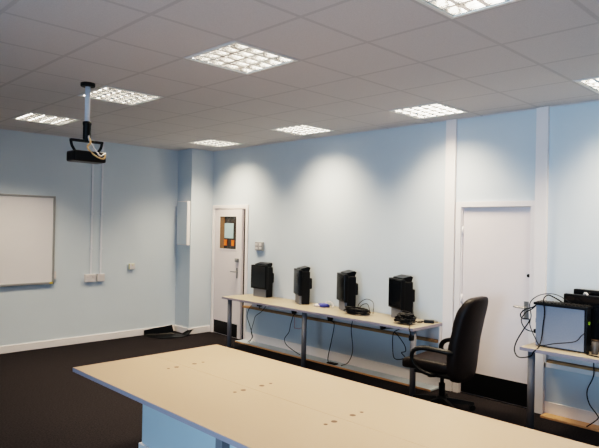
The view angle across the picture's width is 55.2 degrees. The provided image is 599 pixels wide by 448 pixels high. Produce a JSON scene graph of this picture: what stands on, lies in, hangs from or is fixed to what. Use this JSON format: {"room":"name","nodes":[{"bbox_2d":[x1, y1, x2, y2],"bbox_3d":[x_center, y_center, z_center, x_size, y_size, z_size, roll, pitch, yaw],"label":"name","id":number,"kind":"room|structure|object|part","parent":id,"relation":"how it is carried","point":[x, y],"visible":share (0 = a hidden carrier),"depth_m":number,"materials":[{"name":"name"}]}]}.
{"room":"computer lab","nodes":[
{"label":"computer lab","id":0,"kind":"room"},
{"bbox_2d":[0,129,177,345],"bbox_3d":[-4.813,0.080,6.607,8.900,3.171,0.150,1,0,-45],"label":"wall","id":1,"kind":"structure","parent":0,"point":[140,184],"depth_m":8.34,"materials":[{"name":"blue paint"}]},
{"bbox_2d":[0,194,55,286],"bbox_3d":[-3.981,0.207,7.291,1.760,1.205,0.046,1,0,-45],"label":"whiteboard","id":2,"kind":"object","parent":1,"relation":"attached to","point":[27,222],"visible":1,"depth_m":7.62,"materials":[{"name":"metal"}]},
{"bbox_2d":[0,325,173,353],"bbox_3d":[-4.931,1.613,6.398,8.190,0.100,0.018,1,0,-45],"label":"baseboard","id":3,"kind":"structure","parent":1,"relation":"attached to","point":[130,333],"depth_m":8.07,"materials":[{"name":"white paint"}]},
{"bbox_2d":[84,274,95,281],"bbox_3d":[-3.017,0.779,8.251,0.159,0.115,0.046,1,0,-45],"label":"double socket","id":4,"kind":"object","parent":1,"relation":"attached to","point":[87,277],"visible":1,"depth_m":8.23,"materials":[{"name":"white plastic"}]},
{"bbox_2d":[89,140,94,273],"bbox_3d":[-2.994,-0.244,8.269,0.040,1.933,0.028,1,0,-45],"label":"conduit","id":5,"kind":"object","parent":1,"relation":"attached to","point":[92,173],"visible":1,"depth_m":8.27,"materials":[{"name":"white plastic"}]},
{"bbox_2d":[96,274,104,281],"bbox_3d":[-2.903,0.782,8.364,0.110,0.110,0.046,1,0,-45],"label":"socket","id":6,"kind":"object","parent":1,"relation":"attached to","point":[100,277],"visible":1,"depth_m":8.34,"materials":[{"name":"white plastic"}]},
{"bbox_3d":[-2.892,0.783,8.352,0.104,0.104,0.006,1,0,-45],"label":"plate","id":7,"kind":"part","parent":6,"relation":"part of","materials":[{"name":"white plastic"}]},
{"bbox_2d":[99,141,103,273],"bbox_3d":[-2.890,-0.242,8.372,0.040,1.933,0.028,1,0,-45],"label":"conduit","id":8,"kind":"object","parent":1,"relation":"attached to","point":[102,164],"visible":1,"depth_m":8.37,"materials":[{"name":"white plastic"}]},
{"bbox_2d":[129,263,134,268],"bbox_3d":[-2.548,0.645,8.711,0.092,0.085,0.046,1,0,-45],"label":"blank plate","id":9,"kind":"object","parent":1,"relation":"attached to","point":[131,266],"visible":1,"depth_m":8.69,"materials":[{"name":"beige plastic"}]},
{"bbox_2d":[142,404,235,447],"bbox_3d":[-0.004,1.404,3.266,0.340,0.694,2.910,1,0,-45],"label":"wall","id":10,"kind":"structure","parent":0,"point":[159,430],"depth_m":3.93,"materials":[{"name":"blue paint"}]},
{"bbox_2d":[139,442,149,447],"bbox_3d":[-0.010,1.683,3.265,0.376,0.135,2.946,1,0,-45],"label":"baseboard","id":11,"kind":"structure","parent":10,"relation":"attached to","point":[141,445],"depth_m":4.15,"materials":[{"name":"white paint"}]},
{"bbox_2d":[175,149,213,327],"bbox_3d":[-1.707,0.276,9.285,0.410,2.921,0.400,1,0,-45],"label":"wall pillar","id":12,"kind":"structure","parent":0,"point":[195,166],"depth_m":9.13,"materials":[{"name":"blue paint"}]},
{"bbox_2d":[174,325,188,332],"bbox_3d":[-1.881,1.682,9.124,0.018,0.100,0.418,1,0,-45],"label":"baseboard","id":13,"kind":"structure","parent":12,"relation":"attached to","point":[177,328],"depth_m":9.13,"materials":[{"name":"white paint"}]},
{"bbox_2d":[177,201,189,244],"bbox_3d":[-1.844,-0.015,9.097,0.058,0.695,0.290,1,0,-45],"label":"wall panel","id":14,"kind":"object","parent":12,"relation":"attached to","point":[183,208],"visible":1,"depth_m":9.04,"materials":[{"name":"white paint"}]},
{"bbox_2d":[189,325,209,334],"bbox_3d":[-1.589,1.688,9.132,0.410,0.100,0.018,1,0,-45],"label":"baseboard","id":15,"kind":"structure","parent":12,"relation":"attached to","point":[202,329],"depth_m":9.13,"materials":[{"name":"white paint"}]},
{"bbox_2d":[242,209,245,334],"bbox_3d":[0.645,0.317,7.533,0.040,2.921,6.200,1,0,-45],"label":"door frame","id":16,"kind":"structure","parent":0,"point":[244,209],"depth_m":9.04,"materials":[{"name":"white wood"}]},
{"bbox_2d":[0,0,598,150],"bbox_3d":[-0.873,-1.190,2.641,8.600,0.001,11.000,1,0,-45],"label":"ceiling","id":17,"kind":"structure","parent":0,"point":[361,60],"depth_m":4.17,"materials":[{"name":"tile"}]},
{"bbox_2d":[10,112,80,125],"bbox_3d":[-2.938,-1.275,6.651,0.600,0.126,0.600,1,0,-45],"label":"ceiling light","id":18,"kind":"object","parent":17,"relation":"attached to","point":[29,116],"visible":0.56,"depth_m":6.66,"materials":[{"name":"plastic"}]},
{"bbox_2d":[67,82,105,163],"bbox_3d":[-1.815,-0.864,4.893,0.300,0.675,0.219,1,0,-45],"label":"ceiling projector","id":19,"kind":"object","parent":17,"relation":"hanging from","point":[80,156],"visible":1,"depth_m":4.86,"materials":[{"name":"black plastic"}]},
{"bbox_2d":[83,121,91,141],"bbox_3d":[-1.816,-0.789,4.892,0.072,0.175,0.071,1,0,-45],"label":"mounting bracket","id":20,"kind":"object","parent":19,"relation":"attached to","point":[86,124],"depth_m":4.86,"materials":[{"name":"black plastic"}]},
{"bbox_3d":[-1.808,-1.186,4.893,0.120,0.030,0.120,1,0,-45],"label":"ceiling plate","id":21,"kind":"part","parent":19,"relation":"part of","materials":[{"name":"black plastic"}]},
{"bbox_2d":[76,85,164,105],"bbox_3d":[-1.674,-1.254,5.369,0.600,0.126,0.600,1,0,-45],"label":"ceiling light","id":22,"kind":"object","parent":17,"relation":"attached to","point":[105,93],"visible":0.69,"depth_m":5.37,"materials":[{"name":"plastic"}]},
{"bbox_2d":[186,139,243,146],"bbox_3d":[-1.229,-1.236,8.336,0.600,0.126,0.600,1,0,-45],"label":"ceiling light","id":23,"kind":"object","parent":17,"relation":"attached to","point":[208,142],"visible":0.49,"depth_m":8.36,"materials":[{"name":"white plastic"}]},
{"bbox_2d":[183,40,300,74],"bbox_3d":[-0.411,-1.233,4.087,0.600,0.126,0.600,1,0,-45],"label":"ceiling light","id":24,"kind":"object","parent":17,"relation":"attached to","point":[235,56],"visible":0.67,"depth_m":4.09,"materials":[{"name":"plastic"}]},
{"bbox_2d":[268,124,335,135],"bbox_3d":[0.034,-1.215,7.054,0.600,0.126,0.600,1,0,-45],"label":"ceiling light","id":25,"kind":"object","parent":17,"relation":"attached to","point":[300,129],"visible":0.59,"depth_m":7.07,"materials":[{"name":"plastic"}]},
{"bbox_2d":[386,102,468,118],"bbox_3d":[1.298,-1.194,5.772,0.600,0.126,0.600,1,0,-45],"label":"ceiling light","id":26,"kind":"object","parent":17,"relation":"attached to","point":[437,109],"visible":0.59,"depth_m":5.78,"materials":[{"name":"plastic"}]},
{"bbox_2d":[413,0,521,19],"bbox_3d":[0.853,-1.212,2.806,0.600,0.126,0.600,1,0,-45],"label":"ceiling light","id":27,"kind":"object","parent":17,"relation":"attached to","point":[451,9],"visible":1,"depth_m":3.06,"materials":[{"name":"plastic"}]},
{"bbox_2d":[573,76,598,93],"bbox_3d":[2.562,-1.173,4.491,0.600,0.126,0.600,1,0,-45],"label":"ceiling light","id":28,"kind":"object","parent":17,"relation":"attached to","point":[592,84],"visible":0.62,"depth_m":4.57,"materials":[{"name":"plastic"}]},
{"bbox_2d":[0,331,598,447],"bbox_3d":[-0.878,1.782,2.790,8.900,0.100,11.150,1,0,-45],"label":"floor","id":29,"kind":"structure","parent":0,"point":[44,403],"depth_m":5.66,"materials":[{"name":"grey carpet"}]},
{"bbox_2d":[144,325,192,337],"bbox_3d":[-1.990,1.652,8.797,0.742,0.146,0.350,1,0,-22],"label":"plastic sheet","id":30,"kind":"object","parent":29,"relation":"on","point":[165,331],"visible":1,"depth_m":8.88,"materials":[{"name":"black plastic"}]},
{"bbox_2d":[73,355,426,447],"bbox_3d":[-0.266,1.385,3.092,0.616,0.721,3.153,1,0,-45],"label":"meeting table","id":31,"kind":"object","parent":29,"relation":"on","point":[236,415],"visible":1,"depth_m":3.15,"materials":[{"name":"beige laminate"}]},
{"bbox_3d":[-0.402,1.395,2.958,0.056,0.694,0.056,1,0,-45],"label":"leg","id":32,"kind":"part","parent":31,"relation":"part of","materials":[{"name":"grey paint"}]},
{"bbox_2d":[222,294,441,396],"bbox_3d":[0.226,1.408,7.158,0.586,0.720,3.203,1,0,-45],"label":"desk","id":33,"kind":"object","parent":29,"relation":"on","point":[379,319],"depth_m":6.95,"materials":[{"name":"beige laminate"}]},
{"bbox_3d":[-0.995,1.401,8.131,0.062,0.692,0.062,1,0,-45],"label":"leg","id":34,"kind":"part","parent":33,"relation":"part of","materials":[{"name":"grey paint"}]},
{"bbox_2d":[251,262,273,297],"bbox_3d":[-0.521,0.793,8.196,0.190,0.487,0.330,1,0,-45],"label":"computer","id":35,"kind":"object","parent":33,"relation":"on","point":[262,275],"visible":1,"depth_m":8.11,"materials":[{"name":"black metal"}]},
{"bbox_3d":[-0.566,0.960,8.154,0.030,0.150,0.250,1,0,-45],"label":"panel","id":36,"kind":"part","parent":35,"relation":"part of","materials":[{"name":"silver metal"}]},
{"bbox_2d":[251,264,268,289],"bbox_3d":[-0.569,0.753,8.148,0.049,0.335,0.330,1,0,-45],"label":"monitor","id":37,"kind":"object","parent":35,"relation":"on","point":[259,272],"depth_m":8.11,"materials":[{"name":"plastic"}]},
{"bbox_2d":[293,266,311,304],"bbox_3d":[0.045,0.802,7.562,0.190,0.487,0.330,1,0,-13],"label":"computer","id":38,"kind":"object","parent":33,"relation":"on","point":[302,286],"visible":1,"depth_m":7.43,"materials":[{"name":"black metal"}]},
{"bbox_2d":[293,268,302,295],"bbox_3d":[-0.021,0.762,7.547,0.049,0.335,0.330,1,0,-13],"label":"monitor","id":39,"kind":"object","parent":38,"relation":"on","point":[298,272],"depth_m":7.42,"materials":[{"name":"plastic"}]},
{"bbox_3d":[-0.015,0.969,7.549,0.030,0.150,0.250,1,0,-13],"label":"panel","id":40,"kind":"part","parent":38,"relation":"part of","materials":[{"name":"silver metal"}]},
{"bbox_3d":[0.054,1.418,7.066,0.062,0.692,0.062,1,0,-45],"label":"leg","id":41,"kind":"part","parent":33,"relation":"part of","materials":[{"name":"grey paint"}]},
{"bbox_2d":[314,303,329,307],"bbox_3d":[0.283,1.027,7.245,0.205,0.054,0.089,1,0,28],"label":"packet","id":42,"kind":"object","parent":33,"relation":"on","point":[324,305],"visible":1,"depth_m":7.22,"materials":[{"name":"blue plastic"}]},
{"bbox_2d":[336,270,357,311],"bbox_3d":[0.588,0.811,6.997,0.190,0.487,0.330,1,0,-13],"label":"computer","id":43,"kind":"object","parent":33,"relation":"on","point":[347,287],"visible":0.91,"depth_m":6.87,"materials":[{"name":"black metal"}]},
{"bbox_2d":[336,272,347,302],"bbox_3d":[0.522,0.771,6.983,0.049,0.335,0.330,1,0,-13],"label":"monitor","id":44,"kind":"object","parent":43,"relation":"on","point":[342,277],"depth_m":6.89,"materials":[{"name":"plastic"}]},
{"bbox_3d":[0.528,0.978,6.984,0.030,0.150,0.250,1,0,-13],"label":"panel","id":45,"kind":"part","parent":43,"relation":"part of","materials":[{"name":"silver metal"}]},
{"bbox_2d":[341,321,352,365],"bbox_3d":[0.585,1.441,7.012,0.010,0.624,0.186,1,0,-45],"label":"power cable","id":46,"kind":"object","parent":33,"relation":"hanging from","point":[352,321],"visible":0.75,"depth_m":6.96,"materials":[{"name":"black plastic"}]},
{"bbox_2d":[343,299,373,314],"bbox_3d":[0.701,0.966,6.696,0.242,0.169,0.384,1,0,-45],"label":"cable tangle","id":47,"kind":"object","parent":33,"relation":"on","point":[349,309],"visible":1,"depth_m":6.64,"materials":[{"name":"black plastic"}]},
{"bbox_2d":[388,274,414,317],"bbox_3d":[1.156,0.821,6.448,0.190,0.487,0.330,1,0,-17],"label":"computer","id":48,"kind":"object","parent":33,"relation":"on","point":[401,296],"visible":0.87,"depth_m":6.33,"materials":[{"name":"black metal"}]},
{"bbox_2d":[388,277,404,310],"bbox_3d":[1.091,0.780,6.428,0.049,0.335,0.330,1,0,-17],"label":"monitor","id":49,"kind":"object","parent":48,"relation":"on","point":[396,296],"depth_m":6.37,"materials":[{"name":"plastic"}]},
{"bbox_3d":[1.097,0.988,6.431,0.030,0.150,0.250,1,0,-17],"label":"panel","id":50,"kind":"part","parent":48,"relation":"part of","materials":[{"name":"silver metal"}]},
{"bbox_2d":[394,311,422,340],"bbox_3d":[1.110,1.057,6.031,0.281,0.249,0.442,1,0,25],"label":"heap","id":51,"kind":"object","parent":33,"relation":"on","point":[405,317],"visible":1,"depth_m":6.03,"materials":[{"name":"black plastic"}]},
{"bbox_3d":[1.174,1.437,5.931,0.062,0.692,0.062,1,0,-45],"label":"leg","id":52,"kind":"part","parent":33,"relation":"part of","materials":[{"name":"grey paint"}]},
{"bbox_2d":[418,320,437,323],"bbox_3d":[1.388,1.053,6.194,0.219,0.030,0.084,1,0,17],"label":"power adapter","id":53,"kind":"object","parent":33,"relation":"on","point":[424,321],"visible":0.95,"depth_m":6.16,"materials":[{"name":"black plastic"}]},
{"bbox_2d":[438,326,441,347],"bbox_3d":[1.533,1.246,6.215,0.075,0.290,0.017,1,0,-45],"label":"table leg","id":54,"kind":"object","parent":33,"relation":"attached to","point":[440,327],"visible":0.56,"depth_m":6.19,"materials":[{"name":"white paint"}]},
{"bbox_2d":[235,341,430,391],"bbox_3d":[0.220,1.759,7.299,0.006,0.019,3.350,1,0,-45],"label":"batten","id":55,"kind":"object","parent":29,"relation":"on","point":[235,341],"visible":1,"depth_m":7.01,"materials":[{"name":"brown wood"}]},
{"bbox_2d":[236,339,438,390],"bbox_3d":[0.287,1.760,7.365,0.181,0.020,3.350,1,0,-45],"label":"ledge","id":56,"kind":"object","parent":29,"relation":"on","point":[347,366],"depth_m":7.02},
{"bbox_2d":[153,344,598,447],"bbox_3d":[0.175,1.395,3.527,0.621,0.721,3.153,1,0,-45],"label":"meeting table","id":57,"kind":"object","parent":29,"relation":"on","point":[421,422],"visible":0.91,"depth_m":3.29,"materials":[{"name":"beige laminate"}]},
{"bbox_2d":[402,296,487,410],"bbox_3d":[1.408,1.229,5.513,0.746,1.115,0.628,1,0,42],"label":"office chair","id":58,"kind":"object","parent":29,"relation":"on","point":[457,364],"visible":0.94,"depth_m":5.29,"materials":[{"name":"black leather"}]},
{"bbox_3d":[1.337,1.350,5.577,0.550,0.139,0.520,1,0,42],"label":"seat","id":59,"kind":"part","parent":58,"relation":"part of","materials":[{"name":"black leather"}]},
{"bbox_3d":[1.250,1.699,5.648,0.276,0.060,0.060,1,0,42],"label":"leg","id":60,"kind":"part","parent":58,"relation":"part of","materials":[{"name":"black plastic"}]},
{"bbox_3d":[1.239,1.282,5.330,0.451,0.291,0.115,1,0,39],"label":"armrest","id":61,"kind":"part","parent":58,"relation":"part of","materials":[{"name":"black plastic"}]},
{"bbox_3d":[1.232,1.698,5.448,0.275,0.060,0.060,1,0,-32],"label":"leg","id":62,"kind":"part","parent":58,"relation":"part of","materials":[{"name":"black plastic"}]},
{"bbox_3d":[1.576,1.290,5.699,0.115,0.291,0.451,1,0,-44],"label":"armrest","id":63,"kind":"part","parent":58,"relation":"part of","materials":[{"name":"black plastic"}]},
{"bbox_3d":[1.414,1.701,5.373,0.060,0.060,0.275,1,0,-14],"label":"leg","id":64,"kind":"part","parent":58,"relation":"part of","materials":[{"name":"black plastic"}]},
{"bbox_3d":[1.541,1.704,5.523,0.275,0.060,0.060,1,0,4],"label":"leg","id":65,"kind":"part","parent":58,"relation":"part of","materials":[{"name":"black plastic"}]},
{"bbox_3d":[1.595,1.074,5.348,0.244,0.800,0.494,1,0,42],"label":"backrest","id":66,"kind":"part","parent":58,"relation":"part of","materials":[{"name":"black leather"}]},
{"bbox_2d":[520,342,598,428],"bbox_3d":[3.237,1.458,4.104,0.586,0.720,3.153,1,0,-45],"label":"desk","id":67,"kind":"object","parent":29,"relation":"on","point":[531,347],"depth_m":5.02,"materials":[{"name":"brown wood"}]},
{"bbox_3d":[2.041,1.451,5.051,0.062,0.692,0.062,1,0,-45],"label":"leg","id":68,"kind":"part","parent":67,"relation":"part of","materials":[{"name":"grey paint"}]},
{"bbox_2d":[529,293,584,345],"bbox_3d":[2.231,0.837,4.944,0.088,0.462,0.480,1,0,-45],"label":"power cable","id":69,"kind":"object","parent":67,"relation":"on","point":[546,293],"visible":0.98,"depth_m":5.00,"materials":[{"name":"black plastic"}]},
{"bbox_2d":[533,305,590,352],"bbox_3d":[2.269,0.897,4.969,0.108,0.368,0.460,1,0,-45],"label":"tower","id":70,"kind":"object","parent":67,"relation":"on","point":[561,325],"visible":0.94,"depth_m":4.90,"materials":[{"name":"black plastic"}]},
{"bbox_2d":[521,306,535,331],"bbox_3d":[2.072,0.825,5.138,0.162,0.284,0.037,1,0,23],"label":"power cable","id":71,"kind":"object","parent":70,"relation":"attached to","point":[535,306],"visible":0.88,"depth_m":5.15,"materials":[{"name":"black plastic"}]},
{"bbox_2d":[514,294,563,357],"bbox_3d":[2.080,0.892,4.999,0.223,0.563,0.353,1,0,-45],"label":"power cable","id":72,"kind":"object","parent":70,"relation":"hanging from","point":[548,294],"visible":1,"depth_m":5.00,"materials":[{"name":"black plastic"}]},
{"bbox_2d":[534,300,592,309],"bbox_3d":[2.285,0.700,4.971,0.450,0.030,0.150,1,0,44],"label":"keyboard","id":73,"kind":"object","parent":70,"relation":"on","point":[547,303],"visible":0.94,"depth_m":4.91,"materials":[{"name":"black plastic"}]},
{"bbox_2d":[564,293,598,351],"bbox_3d":[2.490,0.851,4.930,0.100,0.470,0.416,1,0,-41],"label":"monitor","id":74,"kind":"object","parent":67,"relation":"on","point":[593,301],"visible":0.28,"depth_m":4.88,"materials":[{"name":"plastic"}]},
{"bbox_3d":[2.487,0.826,4.927,0.050,0.420,0.416,1,0,-41],"label":"panel","id":75,"kind":"part","parent":74,"relation":"part of","materials":[{"name":"plastic"}]},
{"bbox_2d":[574,289,598,347],"bbox_3d":[2.619,0.836,5.000,0.100,0.505,0.430,1,0,-42],"label":"monitor","id":76,"kind":"object","parent":67,"relation":"on","point":[576,291],"visible":0.15,"depth_m":5.05,"materials":[{"name":"plastic"}]},
{"bbox_3d":[2.615,0.811,4.996,0.050,0.455,0.430,1,0,-42],"label":"panel","id":77,"kind":"part","parent":76,"relation":"part of","materials":[{"name":"plastic"}]},
{"bbox_2d":[586,363,598,426],"bbox_3d":[2.562,1.459,5.006,0.089,0.649,0.075,1,0,8],"label":"power cable","id":78,"kind":"object","parent":67,"relation":"hanging from","point":[593,363],"visible":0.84,"depth_m":5.00,"materials":[{"name":"black plastic"}]},
{"bbox_2d":[591,339,598,354],"bbox_3d":[2.459,1.024,4.765,0.060,0.122,0.060,1,0,-45],"label":"beaker","id":79,"kind":"object","parent":67,"relation":"on","point":[594,342],"visible":1,"depth_m":4.74,"materials":[{"name":"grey metal"}]},
{"bbox_2d":[540,413,598,431],"bbox_3d":[3.372,1.812,4.277,0.121,0.020,3.100,1,0,-45],"label":"board","id":80,"kind":"object","parent":29,"relation":"on","point":[553,417],"visible":1,"depth_m":5.18,"materials":[{"name":"brown wood"}]},
{"bbox_2d":[213,101,598,412],"bbox_3d":[2.204,0.217,5.698,0.120,3.171,11.000,1,0,-45],"label":"wall","id":81,"kind":"structure","parent":0,"point":[371,204],"depth_m":6.71,"materials":[{"name":"blue paint"}]},
{"bbox_2d":[210,205,248,338],"bbox_3d":[-1.095,0.725,8.950,0.213,2.045,0.898,1,0,-45],"label":"door","id":82,"kind":"structure","parent":81,"relation":"in","point":[227,260],"depth_m":8.92,"materials":[{"name":"white paint"}]},
{"bbox_3d":[-1.166,1.631,8.957,0.004,0.200,0.645,1,0,-41],"label":"kick plate","id":83,"kind":"part","parent":82,"relation":"part of","materials":[{"name":"black metal"}]},
{"bbox_2d":[224,223,233,237],"bbox_3d":[-1.099,0.104,8.927,0.004,0.235,0.245,1,0,-41],"label":"paper notice","id":84,"kind":"object","parent":82,"relation":"attached to","point":[229,227],"visible":1,"depth_m":8.92,"materials":[{"name":"white paper"}]},
{"bbox_3d":[-1.104,0.135,8.953,0.008,0.505,0.460,1,0,-41],"label":"glass pane","id":85,"kind":"part","parent":82,"relation":"part of","materials":[{"name":"clear glass"}]},
{"bbox_2d":[255,242,263,250],"bbox_3d":[-0.591,0.328,8.414,0.043,0.125,0.170,1,0,-45],"label":"light switch","id":86,"kind":"object","parent":81,"relation":"attached to","point":[259,246],"visible":1,"depth_m":8.38,"materials":[{"name":"plastic"}]},
{"bbox_2d":[0,100,598,151],"bbox_3d":[-0.873,-1.187,2.641,8.600,0.006,11.000,1,0,-45],"label":"trim","id":87,"kind":"structure","parent":81,"relation":"attached to","point":[595,100],"depth_m":7.12,"materials":[{"name":"paint"}]},
{"bbox_2d":[242,303,438,342],"bbox_3d":[0.350,1.176,7.399,0.100,0.180,3.325,1,0,-45],"label":"cable trunking","id":88,"kind":"object","parent":81,"relation":"attached to","point":[430,334],"visible":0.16,"depth_m":7.00,"materials":[{"name":"white plastic"}]},
{"bbox_2d":[284,311,299,354],"bbox_3d":[-0.076,1.429,7.722,0.065,0.620,0.311,1,0,-45],"label":"power cable","id":89,"kind":"object","parent":88,"relation":"hanging from","point":[293,312],"visible":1,"depth_m":7.71,"materials":[{"name":"black plastic"}]},
{"bbox_2d":[327,317,334,355],"bbox_3d":[0.403,1.442,7.236,0.065,0.610,0.145,1,0,-45],"label":"power cable","id":90,"kind":"object","parent":88,"relation":"hanging from","point":[328,318],"visible":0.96,"depth_m":7.22,"materials":[{"name":"black plastic"}]},
{"bbox_2d":[380,326,405,359],"bbox_3d":[1.075,1.338,6.557,0.065,0.400,0.390,1,0,-45],"label":"power cable","id":91,"kind":"object","parent":88,"relation":"hanging from","point":[381,327],"visible":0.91,"depth_m":6.51,"materials":[{"name":"black plastic"}]},
{"bbox_2d":[246,332,439,385],"bbox_3d":[0.375,1.707,7.419,0.018,0.130,3.355,1,0,-45],"label":"baseboard","id":92,"kind":"structure","parent":81,"relation":"attached to","point":[334,356],"depth_m":7.18,"materials":[{"name":"white paint"}]},
{"bbox_2d":[442,119,457,391],"bbox_3d":[1.617,0.332,6.181,0.035,2.921,0.120,1,0,-45],"label":"trim","id":93,"kind":"structure","parent":81,"relation":"attached to","point":[451,125],"depth_m":6.16,"materials":[{"name":"white paint"}]},
{"bbox_2d":[452,201,534,407],"bbox_3d":[1.990,0.784,5.857,0.162,2.030,0.856,1,0,-45],"label":"door","id":94,"kind":"structure","parent":81,"relation":"in","point":[494,240],"depth_m":5.81,"materials":[{"name":"white paint"}]},
{"bbox_3d":[1.976,1.671,5.833,0.004,0.225,0.730,1,0,-45],"label":"kick plate","id":95,"kind":"part","parent":94,"relation":"part of","materials":[{"name":"black metal"}]},
{"bbox_3d":[2.168,0.842,5.610,0.070,0.170,0.130,1,0,-45],"label":"handle","id":96,"kind":"part","parent":94,"relation":"part of","materials":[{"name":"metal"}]},
{"bbox_2d":[532,106,549,413],"bbox_3d":[2.304,0.343,5.477,0.045,2.921,0.113,1,0,-45],"label":"trim","id":97,"kind":"structure","parent":81,"relation":"attached to","point":[542,113],"depth_m":5.45,"materials":[{"name":"white paint"}]},
{"bbox_2d":[544,401,598,424],"bbox_3d":[4.155,1.772,3.585,0.018,0.125,5.215,1,0,-45],"label":"baseboard","id":98,"kind":"structure","parent":81,"relation":"attached to","point":[578,414],"depth_m":5.26,"materials":[{"name":"white paint"}]},
{"bbox_2d":[544,354,598,376],"bbox_3d":[3.406,1.244,4.290,0.112,0.215,3.085,1,0,-45],"label":"cable trunking","id":99,"kind":"object","parent":81,"relation":"attached to","point":[566,364],"visible":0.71,"depth_m":5.20,"materials":[{"name":"white plastic"}]},
{"bbox_3d":[3.426,1.212,4.310,0.055,0.150,3.085,1,0,-45],"label":"panel","id":100,"kind":"part","parent":99,"relation":"part of","materials":[{"name":"white plastic"}]}
]}

